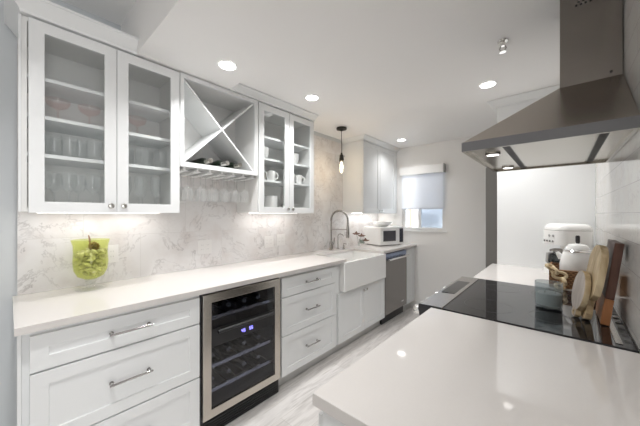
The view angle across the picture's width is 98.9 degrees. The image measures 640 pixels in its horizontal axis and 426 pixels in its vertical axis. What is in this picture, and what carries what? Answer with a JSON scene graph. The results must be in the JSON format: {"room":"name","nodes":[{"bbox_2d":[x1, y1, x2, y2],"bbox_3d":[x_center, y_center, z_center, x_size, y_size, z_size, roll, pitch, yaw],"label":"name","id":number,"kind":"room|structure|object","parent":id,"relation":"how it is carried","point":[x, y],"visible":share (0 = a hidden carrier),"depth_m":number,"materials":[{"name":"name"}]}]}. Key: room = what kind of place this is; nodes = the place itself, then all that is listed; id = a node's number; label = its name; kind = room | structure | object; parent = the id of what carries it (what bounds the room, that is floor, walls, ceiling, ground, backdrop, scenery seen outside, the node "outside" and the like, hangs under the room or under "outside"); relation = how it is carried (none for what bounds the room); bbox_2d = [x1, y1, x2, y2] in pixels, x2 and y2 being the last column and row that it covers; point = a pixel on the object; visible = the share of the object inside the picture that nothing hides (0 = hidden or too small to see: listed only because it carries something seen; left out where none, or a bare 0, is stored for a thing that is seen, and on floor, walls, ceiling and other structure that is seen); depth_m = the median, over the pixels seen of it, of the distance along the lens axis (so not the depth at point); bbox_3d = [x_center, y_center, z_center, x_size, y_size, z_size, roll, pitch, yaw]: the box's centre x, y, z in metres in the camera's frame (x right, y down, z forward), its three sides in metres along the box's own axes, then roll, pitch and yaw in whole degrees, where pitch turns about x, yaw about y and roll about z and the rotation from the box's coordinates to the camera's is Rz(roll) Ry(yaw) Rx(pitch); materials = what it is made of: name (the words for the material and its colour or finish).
{"room":"kitchen","nodes":[
{"label":"kitchen","id":0,"kind":"room"},
{"bbox_2d":[61,0,135,25],"bbox_3d":[-1.757,-1.320,-0.787,6.800,0.120,4.497,0,0,41],"label":"ceiling","id":1,"kind":"structure","parent":0,"point":[115,11],"depth_m":1.67,"materials":[{"name":"paint"}]},
{"bbox_2d":[0,0,357,425],"bbox_3d":[-0.744,0.050,2.599,0.120,2.620,4.920,0,0,41],"label":"wall","id":2,"kind":"structure","parent":0,"point":[8,40],"depth_m":1.46,"materials":[{"name":"grey paint"}]},
{"bbox_2d":[4,0,179,212],"bbox_3d":[-1.272,-0.509,1.604,0.378,1.006,0.760,0,0,41],"label":"upper cabinet","id":3,"kind":"object","parent":2,"relation":"attached to","point":[66,56],"visible":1,"depth_m":1.57,"materials":[{"name":"white wood"}]},
{"bbox_2d":[27,152,169,174],"bbox_3d":[-1.291,-0.291,1.658,0.266,0.018,0.667,0,0,41],"label":"shelf","id":4,"kind":"object","parent":3,"relation":"attached to","point":[51,161],"depth_m":1.62,"materials":[{"name":"paint"}]},
{"bbox_2d":[27,112,169,148],"bbox_3d":[-1.291,-0.481,1.658,0.266,0.018,0.667,0,0,41],"label":"shelf","id":5,"kind":"object","parent":3,"relation":"attached to","point":[54,126],"depth_m":1.61,"materials":[{"name":"paint"}]},
{"bbox_2d":[27,73,169,122],"bbox_3d":[-1.291,-0.671,1.658,0.266,0.018,0.667,0,0,41],"label":"shelf","id":6,"kind":"object","parent":3,"relation":"attached to","point":[58,92],"depth_m":1.61,"materials":[{"name":"paint"}]},
{"bbox_2d":[17,40,377,294],"bbox_3d":[-0.355,-0.251,2.943,0.010,1.382,3.887,0,0,41],"label":"wall tile","id":7,"kind":"structure","parent":2,"relation":"attached to","point":[148,244],"depth_m":2.14,"materials":[{"name":"stone"}]},
{"bbox_2d":[105,245,117,262],"bbox_3d":[-1.358,0.260,1.788,0.008,0.116,0.070,0,0,41],"label":"wall outlet","id":8,"kind":"object","parent":7,"relation":"attached to","point":[112,250],"visible":0.98,"depth_m":1.79,"materials":[{"name":"white plastic"}]},
{"bbox_2d":[109,249,114,258],"bbox_3d":[-1.356,0.260,1.787,0.002,0.066,0.033,0,0,41],"label":"socket","id":9,"kind":"object","parent":8,"relation":"attached to","point":[111,251],"depth_m":1.79,"materials":[{"name":"grey plastic"}]},
{"bbox_2d":[198,240,211,254],"bbox_3d":[-0.947,0.272,2.256,0.008,0.116,0.116,0,0,41],"label":"wall outlet","id":10,"kind":"object","parent":7,"relation":"attached to","point":[204,246],"visible":1,"depth_m":2.25,"materials":[{"name":"white plastic"}]},
{"bbox_2d":[200,243,203,251],"bbox_3d":[-0.961,0.272,2.237,0.002,0.066,0.033,0,0,41],"label":"socket","id":11,"kind":"object","parent":10,"relation":"attached to","point":[201,244],"depth_m":2.23,"materials":[{"name":"grey plastic"}]},
{"bbox_2d":[206,243,209,250],"bbox_3d":[-0.930,0.272,2.271,0.002,0.066,0.033,0,0,41],"label":"socket","id":12,"kind":"object","parent":10,"relation":"attached to","point":[207,244],"depth_m":2.27,"materials":[{"name":"grey plastic"}]},
{"bbox_2d":[180,72,257,181],"bbox_3d":[-0.836,-0.613,2.141,0.324,0.645,0.618,0,0,41],"label":"wine rack cabinet","id":13,"kind":"object","parent":7,"relation":"attached to","point":[217,123],"visible":0.91,"depth_m":2.16,"materials":[{"name":"white wood"}]},
{"bbox_2d":[189,158,212,164],"bbox_3d":[-0.896,-0.383,2.060,0.316,0.073,0.073,0,0,41],"label":"wine bottle","id":14,"kind":"object","parent":13,"relation":"in","point":[205,161],"visible":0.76,"depth_m":2.00,"materials":[{"name":"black glass"}]},
{"bbox_2d":[208,160,229,166],"bbox_3d":[-0.810,-0.383,2.158,0.316,0.073,0.073,0,0,41],"label":"wine bottle","id":15,"kind":"object","parent":13,"relation":"in","point":[219,163],"visible":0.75,"depth_m":2.10,"materials":[{"name":"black glass"}]},
{"bbox_2d":[224,162,241,168],"bbox_3d":[-0.738,-0.383,2.240,0.316,0.073,0.073,0,0,41],"label":"wine bottle","id":16,"kind":"object","parent":13,"relation":"in","point":[231,165],"visible":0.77,"depth_m":2.18,"materials":[{"name":"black glass"}]},
{"bbox_2d":[264,236,273,247],"bbox_3d":[-0.512,0.278,2.750,0.008,0.116,0.116,0,0,41],"label":"wall outlet","id":17,"kind":"object","parent":7,"relation":"attached to","point":[268,240],"visible":1,"depth_m":2.74,"materials":[{"name":"white plastic"}]},
{"bbox_2d":[276,234,284,245],"bbox_3d":[-0.409,0.270,2.868,0.008,0.116,0.116,0,0,41],"label":"wall outlet","id":18,"kind":"object","parent":7,"relation":"attached to","point":[280,238],"visible":1,"depth_m":2.86,"materials":[{"name":"white plastic"}]},
{"bbox_2d":[228,83,317,212],"bbox_3d":[-0.472,-0.498,2.514,0.378,0.986,0.948,0,0,41],"label":"upper cabinet","id":19,"kind":"object","parent":2,"relation":"attached to","point":[287,129],"visible":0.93,"depth_m":2.56,"materials":[{"name":"white wood"}]},
{"bbox_2d":[264,196,277,206],"bbox_3d":[-0.453,-0.098,2.529,0.124,0.134,0.124,0,0,41],"label":"canister","id":20,"kind":"object","parent":19,"relation":"in","point":[269,201],"visible":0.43,"depth_m":2.48,"materials":[{"name":"white ceramic"}]},
{"bbox_2d":[267,171,277,180],"bbox_3d":[-0.439,-0.346,2.502,0.098,0.090,0.080,0,0,18],"label":"mug","id":21,"kind":"object","parent":19,"relation":"on","point":[270,174],"visible":0.77,"depth_m":2.47,"materials":[{"name":"white ceramic"}]},
{"bbox_2d":[264,179,308,187],"bbox_3d":[-0.422,-0.291,2.646,0.266,0.018,0.646,0,0,41],"label":"shelf","id":22,"kind":"object","parent":19,"relation":"attached to","point":[267,183],"depth_m":2.71,"materials":[{"name":"paint"}]},
{"bbox_2d":[264,158,308,169],"bbox_3d":[-0.422,-0.481,2.646,0.266,0.018,0.646,0,0,41],"label":"shelf","id":23,"kind":"object","parent":19,"relation":"attached to","point":[271,164],"depth_m":2.70,"materials":[{"name":"paint"}]},
{"bbox_2d":[264,136,308,151],"bbox_3d":[-0.422,-0.671,2.646,0.266,0.018,0.646,0,0,41],"label":"shelf","id":24,"kind":"object","parent":19,"relation":"attached to","point":[275,145],"depth_m":2.69,"materials":[{"name":"paint"}]},
{"bbox_2d":[295,175,304,183],"bbox_3d":[-0.213,-0.346,2.772,0.098,0.090,0.080,0,0,35],"label":"mug","id":25,"kind":"object","parent":19,"relation":"on","point":[300,177],"visible":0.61,"depth_m":2.75,"materials":[{"name":"white ceramic"}]},
{"bbox_2d":[340,134,399,212],"bbox_3d":[0.743,-0.499,3.895,0.378,0.983,1.008,0,0,41],"label":"upper cabinet","id":26,"kind":"object","parent":2,"relation":"attached to","point":[369,163],"visible":1,"depth_m":3.64,"materials":[{"name":"paint"}]},
{"bbox_2d":[121,0,385,89],"bbox_3d":[-0.233,-1.161,1.268,2.645,0.437,0.603,0,0,41],"label":"ceiling","id":27,"kind":"structure","parent":0,"point":[189,37],"depth_m":1.44,"materials":[{"name":"paint"}]},
{"bbox_2d":[217,60,236,69],"bbox_3d":[-0.586,-0.939,1.734,0.118,0.006,0.118,0,0,41],"label":"recessed light","id":28,"kind":"object","parent":27,"relation":"attached to","point":[224,64],"visible":1,"depth_m":1.73,"materials":[{"name":"white plastic"}]},
{"bbox_2d":[225,306,418,425],"bbox_3d":[-0.588,1.410,0.543,6.800,0.100,8.040,0,0,41],"label":"floor","id":29,"kind":"structure","parent":0,"point":[292,405],"depth_m":2.19,"materials":[{"name":"white tile"}]},
{"bbox_2d":[17,295,199,425],"bbox_3d":[-1.163,0.916,1.539,0.646,0.888,0.730,0,0,41],"label":"base cabinet","id":30,"kind":"object","parent":29,"relation":"on","point":[138,367],"visible":0.9,"depth_m":1.31,"materials":[{"name":"paint"}]},
{"bbox_2d":[12,243,416,336],"bbox_3d":[-0.119,0.455,2.723,0.633,0.030,3.905,0,0,41],"label":"countertop","id":31,"kind":"structure","parent":30,"relation":"on","point":[39,311],"depth_m":1.60,"materials":[{"name":"white stone"}]},
{"bbox_2d":[70,240,108,288],"bbox_3d":[-1.347,0.294,1.611,0.182,0.290,0.182,0,0,41],"label":"glass vase","id":32,"kind":"object","parent":31,"relation":"on","point":[70,240],"visible":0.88,"depth_m":1.60,"materials":[{"name":"glass"}]},
{"bbox_2d":[73,247,107,275],"bbox_3d":[-1.347,0.281,1.613,0.154,0.164,0.161,0,0,41],"label":"pods","id":33,"kind":"object","parent":32,"relation":"in","point":[96,265],"visible":0.98,"depth_m":1.57,"materials":[{"name":"plant"}]},
{"bbox_2d":[88,241,99,249],"bbox_3d":[-1.328,0.193,1.609,0.057,0.065,0.057,0,0,12],"label":"pine cone","id":34,"kind":"object","parent":33,"relation":"on","point":[94,245],"visible":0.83,"depth_m":1.60,"materials":[{"name":"brown plant"}]},
{"bbox_2d":[329,210,348,249],"bbox_3d":[0.236,0.194,3.312,0.262,0.492,0.084,0,0,25],"label":"kitchen faucet","id":35,"kind":"object","parent":31,"relation":"on","point":[331,243],"visible":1,"depth_m":3.32,"materials":[{"name":"silver metal"}]},
{"bbox_2d":[326,251,385,291],"bbox_3d":[0.328,0.613,3.106,0.490,0.284,0.829,0,0,41],"label":"farmhouse sink","id":36,"kind":"object","parent":31,"relation":"in","point":[361,268],"visible":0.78,"depth_m":2.94,"materials":[{"name":"white ceramic"}]},
{"bbox_2d":[352,231,368,245],"bbox_3d":[0.529,0.329,3.583,0.122,0.220,0.323,0,0,41],"label":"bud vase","id":37,"kind":"object","parent":31,"relation":"on","point":[355,233],"visible":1,"depth_m":3.60,"materials":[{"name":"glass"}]},
{"bbox_2d":[364,226,403,245],"bbox_3d":[0.926,0.310,3.962,0.445,0.260,0.347,0,0,-30],"label":"microwave","id":38,"kind":"object","parent":31,"relation":"on","point":[376,235],"visible":0.94,"depth_m":3.83,"materials":[{"name":"white plastic"}]},
{"bbox_2d":[373,221,391,226],"bbox_3d":[0.904,0.144,3.954,0.276,0.070,0.276,0,0,41],"label":"serving bowl","id":39,"kind":"object","parent":38,"relation":"on","point":[378,223],"visible":1,"depth_m":3.88,"materials":[{"name":"white ceramic"}]},
{"bbox_2d":[199,278,279,425],"bbox_3d":[-0.705,0.921,2.033,0.625,0.873,0.602,0,0,41],"label":"wine fridge","id":40,"kind":"object","parent":29,"relation":"on","point":[223,400],"visible":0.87,"depth_m":1.92,"materials":[{"name":"grey glass"}]},
{"bbox_2d":[211,353,230,373],"bbox_3d":[-0.727,1.060,1.944,0.301,0.073,0.073,0,0,41],"label":"wine bottle","id":41,"kind":"object","parent":40,"relation":"in","point":[222,367],"visible":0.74,"depth_m":1.89,"materials":[{"name":"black glass"}]},
{"bbox_2d":[211,332,230,351],"bbox_3d":[-0.727,0.910,1.944,0.301,0.073,0.073,0,0,41],"label":"wine bottle","id":42,"kind":"object","parent":40,"relation":"in","point":[224,346],"visible":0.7,"depth_m":1.88,"materials":[{"name":"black glass"}]},
{"bbox_2d":[211,299,230,306],"bbox_3d":[-0.727,0.611,1.944,0.301,0.073,0.073,0,0,41],"label":"wine bottle","id":43,"kind":"object","parent":40,"relation":"in","point":[224,302],"visible":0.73,"depth_m":1.88,"materials":[{"name":"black glass"}]},
{"bbox_2d":[218,349,245,366],"bbox_3d":[-0.647,1.060,2.034,0.301,0.073,0.073,0,0,41],"label":"wine bottle","id":44,"kind":"object","parent":40,"relation":"in","point":[236,360],"visible":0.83,"depth_m":1.99,"materials":[{"name":"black glass"}]},
{"bbox_2d":[227,296,245,302],"bbox_3d":[-0.647,0.611,2.034,0.301,0.073,0.073,0,0,41],"label":"wine bottle","id":45,"kind":"object","parent":40,"relation":"in","point":[237,298],"visible":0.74,"depth_m":1.97,"materials":[{"name":"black glass"}]},
{"bbox_2d":[230,337,245,344],"bbox_3d":[-0.647,0.910,2.034,0.301,0.073,0.073,0,0,41],"label":"wine bottle","id":46,"kind":"object","parent":40,"relation":"in","point":[237,340],"visible":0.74,"depth_m":1.96,"materials":[{"name":"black glass"}]},
{"bbox_2d":[211,297,272,319],"bbox_3d":[-0.713,0.649,2.040,0.505,0.022,0.532,0,0,41],"label":"shelf","id":47,"kind":"object","parent":40,"relation":"attached to","point":[266,300],"depth_m":1.89,"materials":[{"name":"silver metal"}]},
{"bbox_2d":[211,336,272,368],"bbox_3d":[-0.713,0.949,2.040,0.505,0.022,0.532,0,0,41],"label":"shelf","id":48,"kind":"object","parent":40,"relation":"attached to","point":[269,339],"depth_m":1.89,"materials":[{"name":"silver metal"}]},
{"bbox_2d":[211,343,272,392],"bbox_3d":[-0.713,1.099,2.040,0.505,0.022,0.532,0,0,41],"label":"shelf","id":49,"kind":"object","parent":40,"relation":"attached to","point":[260,351],"depth_m":1.97,"materials":[{"name":"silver metal"}]},
{"bbox_2d":[232,343,259,359],"bbox_3d":[-0.568,1.060,2.124,0.301,0.073,0.073,0,0,41],"label":"wine bottle","id":50,"kind":"object","parent":40,"relation":"in","point":[252,353],"visible":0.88,"depth_m":2.10,"materials":[{"name":"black glass"}]},
{"bbox_2d":[240,292,259,298],"bbox_3d":[-0.568,0.611,2.124,0.301,0.073,0.073,0,0,41],"label":"wine bottle","id":51,"kind":"object","parent":40,"relation":"in","point":[252,294],"visible":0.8,"depth_m":2.06,"materials":[{"name":"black glass"}]},
{"bbox_2d":[244,332,259,339],"bbox_3d":[-0.568,0.910,2.124,0.301,0.073,0.073,0,0,41],"label":"wine bottle","id":52,"kind":"object","parent":40,"relation":"in","point":[254,335],"visible":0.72,"depth_m":2.05,"materials":[{"name":"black glass"}]},
{"bbox_2d":[278,264,336,386],"bbox_3d":[-0.278,0.916,2.546,0.646,0.888,0.716,0,0,41],"label":"base cabinet","id":53,"kind":"object","parent":29,"relation":"on","point":[308,299],"visible":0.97,"depth_m":2.31,"materials":[{"name":"paint"}]},
{"bbox_2d":[319,411,345,425],"bbox_3d":[0.507,0.916,0.765,0.652,0.888,0.818,0,0,41],"label":"base cabinet","id":54,"kind":"object","parent":29,"relation":"on","point":[325,419],"visible":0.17,"depth_m":0.65,"materials":[{"name":"paint"}]},
{"bbox_2d":[312,308,639,425],"bbox_3d":[0.496,0.455,0.769,0.649,0.030,0.822,0,0,41],"label":"countertop","id":55,"kind":"structure","parent":54,"relation":"on","point":[442,368],"depth_m":0.72,"materials":[{"name":"white stone"}]},
{"bbox_2d":[333,264,384,352],"bbox_3d":[0.260,0.916,3.164,0.638,0.888,0.920,0,0,41],"label":"base cabinet","id":56,"kind":"object","parent":29,"relation":"on","point":[360,310],"visible":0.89,"depth_m":2.90,"materials":[{"name":"paint"}]},
{"bbox_2d":[380,249,409,324],"bbox_3d":[0.794,0.924,3.725,0.642,0.865,0.612,0,0,41],"label":"dishwasher","id":57,"kind":"object","parent":29,"relation":"on","point":[396,261],"visible":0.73,"depth_m":3.52,"materials":[{"name":"grey metal"}]},
{"bbox_2d":[403,247,413,309],"bbox_3d":[1.057,0.916,4.089,0.613,0.888,0.270,0,0,41],"label":"base cabinet","id":58,"kind":"object","parent":29,"relation":"on","point":[410,259],"visible":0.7,"depth_m":3.90,"materials":[{"name":"paint"}]},
{"bbox_2d":[486,167,496,267],"bbox_3d":[2.055,0.458,2.635,0.755,1.765,0.920,0,0,41],"label":"refrigerator","id":59,"kind":"object","parent":29,"relation":"on","point":[491,177],"visible":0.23,"depth_m":2.47,"materials":[{"name":"grey metal"}]},
{"bbox_2d":[413,276,638,352],"bbox_3d":[0.986,0.871,1.410,0.758,0.878,0.780,0,0,41],"label":"range cooker","id":60,"kind":"object","parent":29,"relation":"on","point":[513,304],"visible":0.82,"depth_m":1.24,"materials":[{"name":"black glass"}]},
{"bbox_2d":[534,283,562,306],"bbox_3d":[1.071,0.376,1.285,0.105,0.117,0.105,0,0,41],"label":"candle jar","id":61,"kind":"object","parent":60,"relation":"on","point":[545,297],"visible":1,"depth_m":1.25,"materials":[{"name":"grey glass"}]},
{"bbox_2d":[571,271,590,317],"bbox_3d":[1.095,0.336,1.153,0.050,0.196,0.132,0,0,28],"label":"cutting board","id":62,"kind":"object","parent":60,"relation":"on","point":[581,290],"visible":1,"depth_m":1.13,"materials":[{"name":"brown wood"}]},
{"bbox_2d":[581,245,608,319],"bbox_3d":[1.118,0.279,1.119,0.070,0.309,0.156,0,0,32],"label":"cutting board","id":63,"kind":"object","parent":60,"relation":"on","point":[597,267],"visible":0.85,"depth_m":1.08,"materials":[{"name":"brown wood"}]},
{"bbox_2d":[595,239,624,325],"bbox_3d":[1.191,0.272,1.130,0.064,0.323,0.210,0,0,41],"label":"cutting board","id":64,"kind":"object","parent":60,"relation":"on","point":[605,303],"visible":0.86,"depth_m":1.06,"materials":[{"name":"brown wood"}]},
{"bbox_2d":[487,85,594,267],"bbox_3d":[2.073,0.184,2.576,0.689,2.351,1.037,0,0,41],"label":"refrigerator surround","id":65,"kind":"object","parent":29,"relation":"on","point":[528,200],"visible":0.17,"depth_m":2.25,"materials":[{"name":"paint"}]},
{"bbox_3d":[1.541,0.916,1.941,0.652,0.888,0.746,0,0,41],"label":"base cabinet","id":66,"kind":"object","parent":29,"relation":"on","visible":0},
{"bbox_2d":[473,263,571,290],"bbox_3d":[1.534,0.455,1.949,0.649,0.030,0.745,0,0,41],"label":"countertop","id":67,"kind":"structure","parent":66,"relation":"on","point":[522,275],"depth_m":1.96,"materials":[{"name":"white stone"}]},
{"bbox_2d":[545,263,567,289],"bbox_3d":[1.407,0.372,1.630,0.078,0.140,0.128,0,0,-4],"label":"chain","id":68,"kind":"object","parent":67,"relation":"on","point":[550,267],"visible":1,"depth_m":1.61,"materials":[{"name":"brown wood"}]},
{"bbox_2d":[549,262,578,288],"bbox_3d":[1.588,0.386,1.713,0.236,0.107,0.334,0,0,41],"label":"wicker tray","id":69,"kind":"object","parent":67,"relation":"on","point":[571,274],"visible":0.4,"depth_m":1.62,"materials":[{"name":"brown wicker"}]},
{"bbox_2d":[555,235,591,270],"bbox_3d":[1.593,0.282,1.704,0.196,0.297,0.176,0,0,41],"label":"kettle","id":70,"kind":"object","parent":69,"relation":"in","point":[575,257],"visible":0.63,"depth_m":1.66,"materials":[{"name":"white ceramic"}]},
{"bbox_2d":[543,223,593,273],"bbox_3d":[1.763,0.254,1.982,0.278,0.371,0.216,0,0,9],"label":"coffee maker","id":71,"kind":"object","parent":67,"relation":"on","point":[561,234],"visible":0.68,"depth_m":1.91,"materials":[{"name":"white plastic"}]},
{"bbox_2d":[241,0,559,147],"bbox_3d":[0.937,-1.186,2.599,2.645,0.388,2.940,0,0,41],"label":"ceiling","id":72,"kind":"structure","parent":0,"point":[413,71],"depth_m":1.88,"materials":[{"name":"paint"}]},
{"bbox_2d":[305,95,318,100],"bbox_3d":[-0.068,-0.988,2.330,0.118,0.006,0.118,0,0,41],"label":"recessed light","id":73,"kind":"object","parent":72,"relation":"in","point":[308,97],"visible":1,"depth_m":2.32,"materials":[{"name":"white plastic"}]},
{"bbox_2d":[336,126,346,170],"bbox_3d":[0.248,-0.731,3.151,0.120,0.521,0.120,0,0,41],"label":"pendant lamp","id":74,"kind":"object","parent":72,"relation":"hanging from","point":[340,128],"visible":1,"depth_m":3.13,"materials":[{"name":"black metal"}]},
{"bbox_2d":[339,153,343,161],"bbox_3d":[0.255,-0.655,3.145,0.072,0.100,0.054,0,0,41],"label":"socket","id":75,"kind":"object","parent":74,"relation":"attached to","point":[341,159],"depth_m":3.13,"materials":[{"name":"black metal"}]},
{"bbox_2d":[479,81,496,87],"bbox_3d":[1.283,-0.988,2.095,0.118,0.006,0.118,0,0,41],"label":"recessed light","id":76,"kind":"object","parent":72,"relation":"in","point":[487,84],"visible":1,"depth_m":2.09,"materials":[{"name":"white plastic"}]},
{"bbox_2d":[497,38,508,53],"bbox_3d":[1.047,-0.959,1.569,0.056,0.065,0.056,0,0,41],"label":"sprinkler","id":77,"kind":"object","parent":72,"relation":"attached to","point":[502,41],"visible":1,"depth_m":1.56,"materials":[{"name":"silver metal"}]},
{"bbox_2d":[378,136,485,306],"bbox_3d":[1.868,0.050,3.657,2.645,2.620,0.120,0,0,41],"label":"wall","id":78,"kind":"structure","parent":0,"point":[440,259],"depth_m":3.68,"materials":[{"name":"paint"}]},
{"bbox_2d":[403,173,446,232],"bbox_3d":[1.486,-0.188,3.961,0.680,0.885,0.110,0,0,41],"label":"window","id":79,"kind":"structure","parent":78,"relation":"in","point":[432,220],"depth_m":3.90,"materials":[{"name":"white"}]},
{"bbox_2d":[400,163,445,208],"bbox_3d":[1.443,-0.373,3.892,0.627,0.610,0.086,0,0,41],"label":"roller blind","id":80,"kind":"object","parent":79,"relation":"attached to","point":[422,186],"visible":1,"depth_m":3.87,"materials":[{"name":"white fabric"}]},
{"bbox_2d":[614,307,639,352],"bbox_3d":[1.586,0.050,1.415,0.108,2.620,3.620,0,0,41],"label":"wall","id":81,"kind":"structure","parent":0,"point":[614,307],"depth_m":1.09,"materials":[{"name":"paint"}]},
{"bbox_2d":[462,0,639,171],"bbox_3d":[1.072,-0.631,1.324,0.516,0.718,0.780,0,0,41],"label":"range hood","id":82,"kind":"object","parent":81,"relation":"attached to","point":[594,112],"visible":1,"depth_m":1.14,"materials":[{"name":"metal"}]},
{"bbox_2d":[485,152,500,156],"bbox_3d":[0.810,-0.279,1.285,0.062,0.008,0.062,0,0,41],"label":"lamp","id":83,"kind":"object","parent":82,"relation":"attached to","point":[488,154],"depth_m":1.27,"materials":[{"name":"metal"}]},
{"bbox_2d":[502,166,513,168],"bbox_3d":[1.131,-0.279,1.649,0.062,0.008,0.062,0,0,41],"label":"lamp","id":84,"kind":"object","parent":82,"relation":"attached to","point":[503,167],"depth_m":1.63,"materials":[{"name":"metal"}]},
{"bbox_2d":[595,0,639,349],"bbox_3d":[1.203,-0.276,1.071,0.012,1.430,2.498,0,0,41],"label":"wall tile","id":85,"kind":"structure","parent":81,"relation":"attached to","point":[617,181],"depth_m":1.04,"materials":[{"name":"tile"}]},
{"label":"outside","id":86,"kind":"structure","parent":0,"visible":0},
{"bbox_2d":[408,209,417,226],"bbox_3d":[5.140,-0.140,12.659,9.000,15.000,2.200,0,0,41],"label":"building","id":87,"kind":"structure","parent":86,"point":[412,213],"depth_m":12.24,"materials":[{"name":"white brick"}]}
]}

